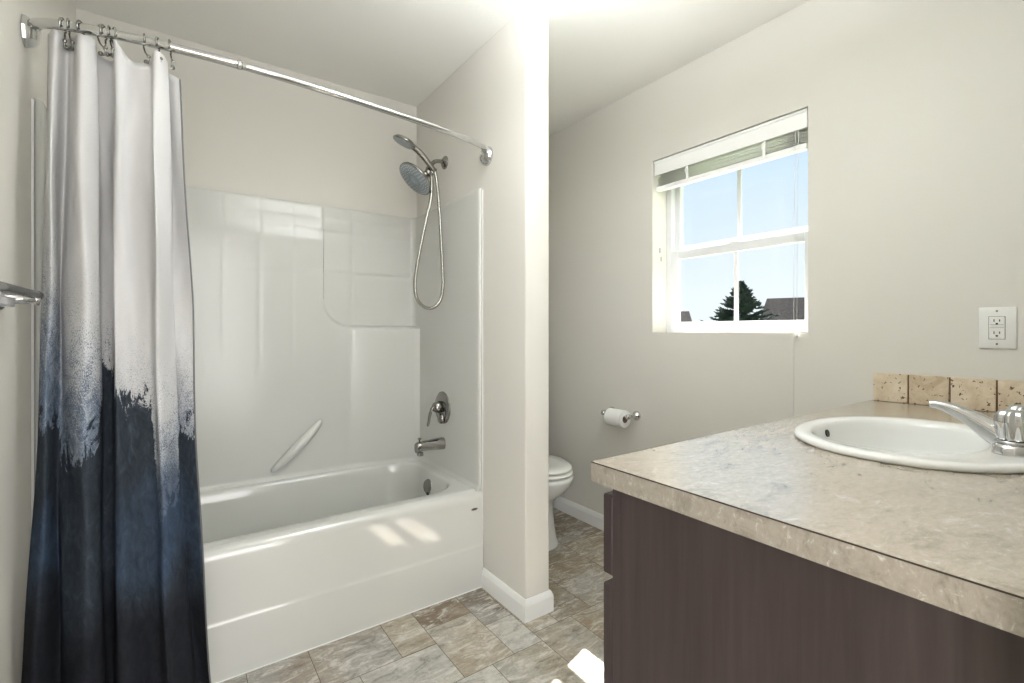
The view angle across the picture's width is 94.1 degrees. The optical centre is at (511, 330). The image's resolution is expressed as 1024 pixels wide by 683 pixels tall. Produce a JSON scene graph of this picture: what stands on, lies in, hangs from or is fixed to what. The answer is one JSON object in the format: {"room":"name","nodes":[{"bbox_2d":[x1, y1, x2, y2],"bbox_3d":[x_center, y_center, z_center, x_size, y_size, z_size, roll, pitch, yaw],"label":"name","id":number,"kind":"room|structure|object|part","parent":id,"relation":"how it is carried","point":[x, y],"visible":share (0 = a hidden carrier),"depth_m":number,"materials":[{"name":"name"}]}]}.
{"room":"bathroom","nodes":[
{"label":"bathroom","id":0,"kind":"room"},
{"bbox_2d":[0,0,75,682],"bbox_3d":[-1.059,-0.070,0.850,0.100,2.440,2.710,0,0,-35],"label":"wall","id":1,"kind":"structure","parent":0,"point":[23,71],"depth_m":1.18,"materials":[{"name":"white paint"}]},
{"bbox_2d":[0,281,43,309],"bbox_3d":[-0.943,-0.072,0.837,0.073,0.052,0.647,0,0,-35],"label":"towel bar","id":2,"kind":"object","parent":1,"relation":"attached to","point":[10,294],"visible":1,"depth_m":0.97,"materials":[{"name":"silver metal"}]},
{"bbox_3d":[-0.918,-0.059,0.839,0.017,0.026,0.570,0,0,-35],"label":"rail","id":3,"kind":"part","parent":2,"relation":"part of","materials":[{"name":"silver metal"}]},
{"bbox_2d":[31,99,33,528],"bbox_3d":[-1.327,0.255,1.322,0.005,1.785,0.029,0,0,-35],"label":"trim","id":4,"kind":"structure","parent":1,"relation":"attached to","point":[32,100],"depth_m":1.31,"materials":[{"name":"white paint"}]},
{"bbox_2d":[20,14,492,165],"bbox_3d":[-0.661,-0.779,1.639,1.459,0.092,0.186,0,0,-37],"label":"curtain rod","id":5,"kind":"object","parent":1,"relation":"attached to","point":[31,28],"visible":1,"depth_m":1.38,"materials":[{"name":"silver metal"}]},
{"bbox_2d":[58,17,68,49],"bbox_3d":[-1.163,-0.773,1.241,0.017,0.084,0.039,0,0,-19],"label":"curtain ring","id":6,"kind":"object","parent":5,"relation":"hanging from","point":[64,40],"visible":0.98,"depth_m":1.23,"materials":[{"name":"silver metal"}]},
{"bbox_2d":[66,18,74,50],"bbox_3d":[-1.152,-0.773,1.246,0.017,0.084,0.039,0,0,-33],"label":"curtain ring","id":7,"kind":"object","parent":5,"relation":"hanging from","point":[71,48],"visible":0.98,"depth_m":1.24,"materials":[{"name":"silver metal"}]},
{"bbox_2d":[76,20,84,34],"bbox_3d":[-1.127,-0.773,1.253,0.017,0.084,0.039,0,0,-16],"label":"curtain ring","id":8,"kind":"object","parent":5,"relation":"hanging from","point":[77,21],"visible":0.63,"depth_m":1.24,"materials":[{"name":"silver metal"}]},
{"bbox_2d":[97,24,106,55],"bbox_3d":[-1.093,-0.773,1.270,0.039,0.084,0.017,0,0,39],"label":"curtain ring","id":9,"kind":"object","parent":5,"relation":"hanging from","point":[100,53],"visible":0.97,"depth_m":1.27,"materials":[{"name":"silver metal"}]},
{"bbox_2d":[99,24,109,56],"bbox_3d":[-1.082,-0.773,1.271,0.017,0.084,0.039,0,0,-18],"label":"curtain ring","id":10,"kind":"object","parent":5,"relation":"hanging from","point":[107,54],"visible":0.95,"depth_m":1.26,"materials":[{"name":"silver metal"}]},
{"bbox_2d":[107,25,114,57],"bbox_3d":[-1.071,-0.773,1.276,0.017,0.084,0.039,0,0,-28],"label":"curtain ring","id":11,"kind":"object","parent":5,"relation":"hanging from","point":[108,26],"visible":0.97,"depth_m":1.26,"materials":[{"name":"silver metal"}]},
{"bbox_2d":[111,27,116,43],"bbox_3d":[-1.065,-0.773,1.282,0.039,0.084,0.017,0,0,36],"label":"curtain ring","id":12,"kind":"object","parent":5,"relation":"hanging from","point":[115,34],"visible":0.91,"depth_m":1.27,"materials":[{"name":"silver metal"}]},
{"bbox_2d":[21,29,210,682],"bbox_3d":[-1.055,0.137,1.286,0.414,1.827,0.132,0,0,-37],"label":"shower curtain","id":13,"kind":"object","parent":5,"relation":"hanging from","point":[116,590],"visible":1,"depth_m":1.28,"materials":[{"name":"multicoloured fabric"}]},
{"bbox_2d":[143,33,150,63],"bbox_3d":[-1.004,-0.773,1.309,0.017,0.084,0.039,0,0,-40],"label":"curtain ring","id":14,"kind":"object","parent":5,"relation":"hanging from","point":[148,56],"visible":0.98,"depth_m":1.30,"materials":[{"name":"silver metal"}]},
{"bbox_2d":[155,36,162,59],"bbox_3d":[-0.976,-0.773,1.322,0.017,0.084,0.039,0,0,-23],"label":"curtain ring","id":15,"kind":"object","parent":5,"relation":"hanging from","point":[156,37],"visible":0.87,"depth_m":1.31,"materials":[{"name":"silver metal"}]},
{"bbox_2d":[168,39,175,69],"bbox_3d":[-0.952,-0.773,1.336,0.017,0.084,0.039,0,0,-26],"label":"curtain ring","id":16,"kind":"object","parent":5,"relation":"hanging from","point":[172,67],"visible":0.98,"depth_m":1.32,"materials":[{"name":"silver metal"}]},
{"bbox_2d":[76,8,415,217],"bbox_3d":[-0.813,-0.070,2.621,2.345,2.440,0.100,0,0,-35],"label":"wall","id":17,"kind":"structure","parent":0,"point":[244,132],"depth_m":2.34,"materials":[{"name":"white paint"}]},
{"bbox_2d":[221,508,612,682],"bbox_3d":[-0.070,1.175,1.548,2.569,0.050,2.710,0,0,-35],"label":"floor","id":18,"kind":"structure","parent":0,"point":[470,637],"depth_m":1.75,"materials":[{"name":"tile"}]},
{"bbox_2d":[33,98,482,682],"bbox_3d":[-0.932,0.254,2.022,1.455,1.792,0.738,0,0,-35],"label":"shower","id":19,"kind":"object","parent":18,"relation":"on","point":[320,370],"visible":0.68,"depth_m":2.23,"materials":[{"name":"white plastic"}]},
{"bbox_2d":[200,460,482,682],"bbox_3d":[-0.933,0.932,2.022,1.448,0.436,0.732,0,0,-35],"label":"tub","id":20,"kind":"object","parent":19,"relation":"in","point":[296,563],"depth_m":1.88,"materials":[{"name":"white"}]},
{"bbox_3d":[-0.421,0.791,2.425,0.039,0.075,0.074,0,0,-35],"label":"overflow plate","id":21,"kind":"part","parent":19,"relation":"part of","materials":[{"name":"silver metal"}]},
{"bbox_2d":[414,437,445,456],"bbox_3d":[-0.411,0.573,2.381,0.147,0.090,0.060,0,0,-35],"label":"tub spout","id":22,"kind":"object","parent":19,"relation":"attached to","point":[439,443],"visible":1,"depth_m":2.36,"materials":[{"name":"silver metal"}]},
{"bbox_2d":[427,391,450,425],"bbox_3d":[-0.385,0.394,2.399,0.086,0.172,0.164,0,0,-35],"label":"shower valve","id":23,"kind":"object","parent":19,"relation":"attached to","point":[441,406],"visible":1,"depth_m":2.38,"materials":[{"name":"silver metal"}]},
{"bbox_3d":[-0.392,0.417,2.394,0.071,0.125,0.060,0,0,-35],"label":"lever","id":24,"kind":"part","parent":23,"relation":"part of","materials":[{"name":"silver metal"}]},
{"bbox_2d":[549,455,573,550],"bbox_3d":[0.044,0.750,2.681,0.440,0.800,0.751,0,0,-35],"label":"toilet","id":25,"kind":"object","parent":18,"relation":"on","point":[561,476],"visible":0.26,"depth_m":2.44,"materials":[{"name":"white ceramic"}]},
{"bbox_3d":[0.129,0.711,2.561,0.344,0.016,0.435,0,0,-35],"label":"lid","id":26,"kind":"part","parent":25,"relation":"part of","materials":[{"name":"white"}]},
{"bbox_3d":[0.131,0.734,2.558,0.352,0.014,0.441,0,0,-35],"label":"seat","id":27,"kind":"part","parent":25,"relation":"part of","materials":[{"name":"white"}]},
{"bbox_2d":[604,489,1023,682],"bbox_3d":[0.884,0.716,1.060,1.342,0.866,0.568,0,0,-35],"label":"vanity cabinet","id":28,"kind":"object","parent":18,"relation":"on","point":[687,599],"visible":0.39,"depth_m":0.67,"materials":[{"name":"brown wood"}]},
{"bbox_3d":[0.348,0.611,1.014,0.412,0.269,0.026,0,0,-35],"label":"drawer","id":29,"kind":"part","parent":28,"relation":"part of","materials":[{"name":"brown wood"}]},
{"bbox_3d":[0.348,0.383,1.014,0.412,0.150,0.026,0,0,-35],"label":"drawer","id":30,"kind":"part","parent":28,"relation":"part of","materials":[{"name":"brown wood"}]},
{"bbox_3d":[0.740,0.666,1.262,1.341,0.767,0.020,0,0,-35],"label":"frame","id":31,"kind":"part","parent":28,"relation":"part of","materials":[{"name":"brown wood"}]},
{"bbox_2d":[591,400,1023,637],"bbox_3d":[0.878,0.264,1.058,1.382,0.037,0.574,0,0,-35],"label":"countertop","id":32,"kind":"structure","parent":28,"relation":"on","point":[948,540],"depth_m":0.67,"materials":[{"name":"stone"}]},
{"bbox_2d":[794,416,1023,473],"bbox_3d":[0.892,0.306,1.052,0.536,0.153,0.436,0,0,-35],"label":"sink","id":33,"kind":"object","parent":32,"relation":"in","point":[917,443],"visible":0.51,"depth_m":1.15,"materials":[{"name":"white ceramic"}]},
{"bbox_2d":[929,400,1023,457],"bbox_3d":[0.954,0.196,0.964,0.176,0.096,0.163,0,0,-35],"label":"faucet","id":34,"kind":"object","parent":32,"relation":"on","point":[1004,433],"visible":1,"depth_m":0.90,"materials":[{"name":"silver metal"}]},
{"bbox_3d":[0.947,0.197,0.973,0.046,0.095,0.141,0,0,-35],"label":"spout","id":35,"kind":"part","parent":34,"relation":"part of","materials":[{"name":"silver metal"}]},
{"bbox_3d":[0.983,0.221,0.922,0.176,0.019,0.060,0,0,-35],"label":"plate","id":36,"kind":"part","parent":34,"relation":"part of","materials":[{"name":"silver metal"}]},
{"bbox_3d":[0.942,0.179,0.893,0.056,0.063,0.055,0,0,-35],"label":"handle","id":37,"kind":"part","parent":34,"relation":"part of","materials":[{"name":"silver metal"}]},
{"bbox_3d":[1.024,0.179,0.951,0.056,0.063,0.055,0,0,-35],"label":"handle","id":38,"kind":"part","parent":34,"relation":"part of","materials":[{"name":"silver metal"}]},
{"bbox_2d":[74,0,808,135],"bbox_3d":[-0.027,-1.340,1.578,2.625,0.100,2.710,0,0,-35],"label":"ceiling","id":39,"kind":"structure","parent":0,"point":[601,52],"depth_m":2.06,"materials":[{"name":"white paint"}]},
{"bbox_2d":[416,6,548,598],"bbox_3d":[-0.199,-0.070,2.352,0.122,2.440,1.048,0,0,-35],"label":"wall partition","id":40,"kind":"structure","parent":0,"point":[498,98],"depth_m":1.96,"materials":[{"name":"white paint"}]},
{"bbox_2d":[393,134,447,309],"bbox_3d":[-0.462,-0.520,2.367,0.290,0.834,0.188,0,0,-35],"label":"shower head","id":41,"kind":"object","parent":40,"relation":"attached to","point":[417,179],"visible":1,"depth_m":2.35},
{"bbox_3d":[-0.387,-0.841,2.420,0.094,0.072,0.021,0,0,-35],"label":"shower arm","id":42,"kind":"part","parent":41,"relation":"part of","materials":[{"name":"silver metal"}]},
{"bbox_2d":[480,189,482,496],"bbox_3d":[-0.140,0.255,2.160,0.003,1.785,0.029,0,0,-35],"label":"trim","id":43,"kind":"structure","parent":40,"relation":"attached to","point":[481,489],"depth_m":2.15,"materials":[{"name":"white paint"}]},
{"bbox_2d":[482,567,553,622],"bbox_3d":[-0.195,1.107,2.346,0.148,0.085,1.061,0,0,-35],"label":"baseboard","id":44,"kind":"structure","parent":40,"relation":"attached to","point":[526,610],"depth_m":1.94,"materials":[{"name":"white paint"}]},
{"bbox_2d":[549,0,1023,514],"bbox_3d":[0.971,-0.070,2.283,0.180,2.440,2.710,0,0,-35],"label":"wall","id":45,"kind":"structure","parent":0,"point":[915,108],"depth_m":1.82,"materials":[{"name":"white paint"}]},
{"bbox_2d":[553,496,603,530],"bbox_3d":[0.720,1.107,2.472,0.013,0.085,1.910,0,0,-35],"label":"baseboard","id":46,"kind":"structure","parent":45,"relation":"attached to","point":[582,513],"depth_m":2.90,"materials":[{"name":"white paint"}]},
{"bbox_2d":[601,407,640,420],"bbox_3d":[0.584,0.455,2.600,0.085,0.052,0.227,0,0,-35],"label":"toilet paper holder","id":47,"kind":"object","parent":45,"relation":"attached to","point":[635,415],"visible":0.73,"depth_m":2.53,"materials":[{"name":"silver metal"}]},
{"bbox_2d":[604,408,630,427],"bbox_3d":[0.570,0.470,2.577,0.092,0.092,0.110,0,0,-35],"label":"toilet paper roll","id":48,"kind":"object","parent":47,"relation":"hanging from","point":[615,417],"visible":0.9,"depth_m":2.54,"materials":[{"name":"white paper"}]},
{"bbox_3d":[0.634,0.455,2.529,0.085,0.052,0.052,0,0,-35],"label":"post","id":49,"kind":"part","parent":47,"relation":"part of","materials":[{"name":"silver metal"}]},
{"bbox_2d":[659,169,807,332],"bbox_3d":[1.039,-0.436,2.234,0.125,0.888,0.744,0,0,-35],"label":"window","id":50,"kind":"structure","parent":45,"relation":"in","point":[676,252],"depth_m":2.27,"materials":[{"name":"white plastic"}]},
{"bbox_2d":[654,108,807,416],"bbox_3d":[0.962,-0.251,2.180,0.084,1.250,0.732,0,0,-35],"label":"window blind","id":51,"kind":"object","parent":50,"relation":"attached to","point":[787,135],"visible":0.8,"depth_m":2.12,"materials":[{"name":"white plastic"}]},
{"bbox_3d":[0.967,-0.733,2.183,0.034,0.022,0.720,0,0,-35],"label":"rail","id":52,"kind":"part","parent":51,"relation":"part of","materials":[{"name":"white plastic"}]},
{"bbox_3d":[1.127,-0.228,1.899,0.018,1.155,0.002,0,0,-35],"label":"cord","id":53,"kind":"part","parent":51,"relation":"part of","materials":[{"name":"white fabric"}]},
{"bbox_3d":[1.134,-0.402,1.890,0.018,0.807,0.002,0,0,-35],"label":"cord","id":54,"kind":"part","parent":51,"relation":"part of","materials":[{"name":"white fabric"}]},
{"bbox_3d":[1.053,-0.215,2.244,0.028,0.402,0.682,0,0,-35],"label":"sash","id":55,"kind":"part","parent":50,"relation":"part of","materials":[{"name":"white plastic"}]},
{"bbox_3d":[1.077,-0.615,2.260,0.026,0.470,0.682,0,0,-35],"label":"sash","id":56,"kind":"part","parent":50,"relation":"part of","materials":[{"name":"white plastic"}]},
{"bbox_2d":[873,372,1023,411],"bbox_3d":[1.440,0.195,1.452,0.012,0.098,0.563,0,0,-35],"label":"backsplash","id":57,"kind":"structure","parent":45,"relation":"attached to","point":[991,395],"depth_m":1.52,"materials":[{"name":"tile"}]},
{"bbox_2d":[979,307,1016,348],"bbox_3d":[1.457,-0.009,1.430,0.010,0.124,0.081,0,0,-35],"label":"outlet","id":58,"kind":"object","parent":45,"relation":"attached to","point":[997,325],"visible":1,"depth_m":1.43,"materials":[{"name":"white plastic"}]},
{"bbox_2d":[988,316,1004,338],"bbox_3d":[1.454,-0.009,1.429,0.003,0.069,0.036,0,0,-35],"label":"receptacle","id":59,"kind":"object","parent":58,"relation":"attached to","point":[996,324],"depth_m":1.43,"materials":[{"name":"white plastic"}]},
{"label":"outside","id":60,"kind":"structure","parent":0,"visible":0},
{"bbox_3d":[16.923,4.200,30.304,57.400,0.100,90.000,0,0,-35],"label":"ground","id":61,"kind":"structure","parent":60,"visible":0},
{"bbox_2d":[681,311,691,321],"bbox_3d":[4.942,1.590,24.908,9.200,5.120,4.200,0,0,20],"label":"neighbor house","id":62,"kind":"structure","parent":61,"relation":"on","point":[685,315],"depth_m":23.25,"materials":[{"name":"grey"}]},
{"bbox_2d":[700,280,779,321],"bbox_3d":[5.793,1.428,12.021,2.954,5.443,3.024,0,0,23],"label":"conifer tree","id":63,"kind":"object","parent":61,"relation":"on","point":[747,303],"visible":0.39,"depth_m":11.89,"materials":[{"name":"green plant"}]},
{"bbox_2d":[761,297,804,319],"bbox_3d":[12.999,1.415,17.828,7.200,5.470,4.200,0,0,31],"label":"neighbor house","id":64,"kind":"structure","parent":61,"relation":"on","point":[787,308],"depth_m":18.70,"materials":[{"name":"grey"}]}
]}

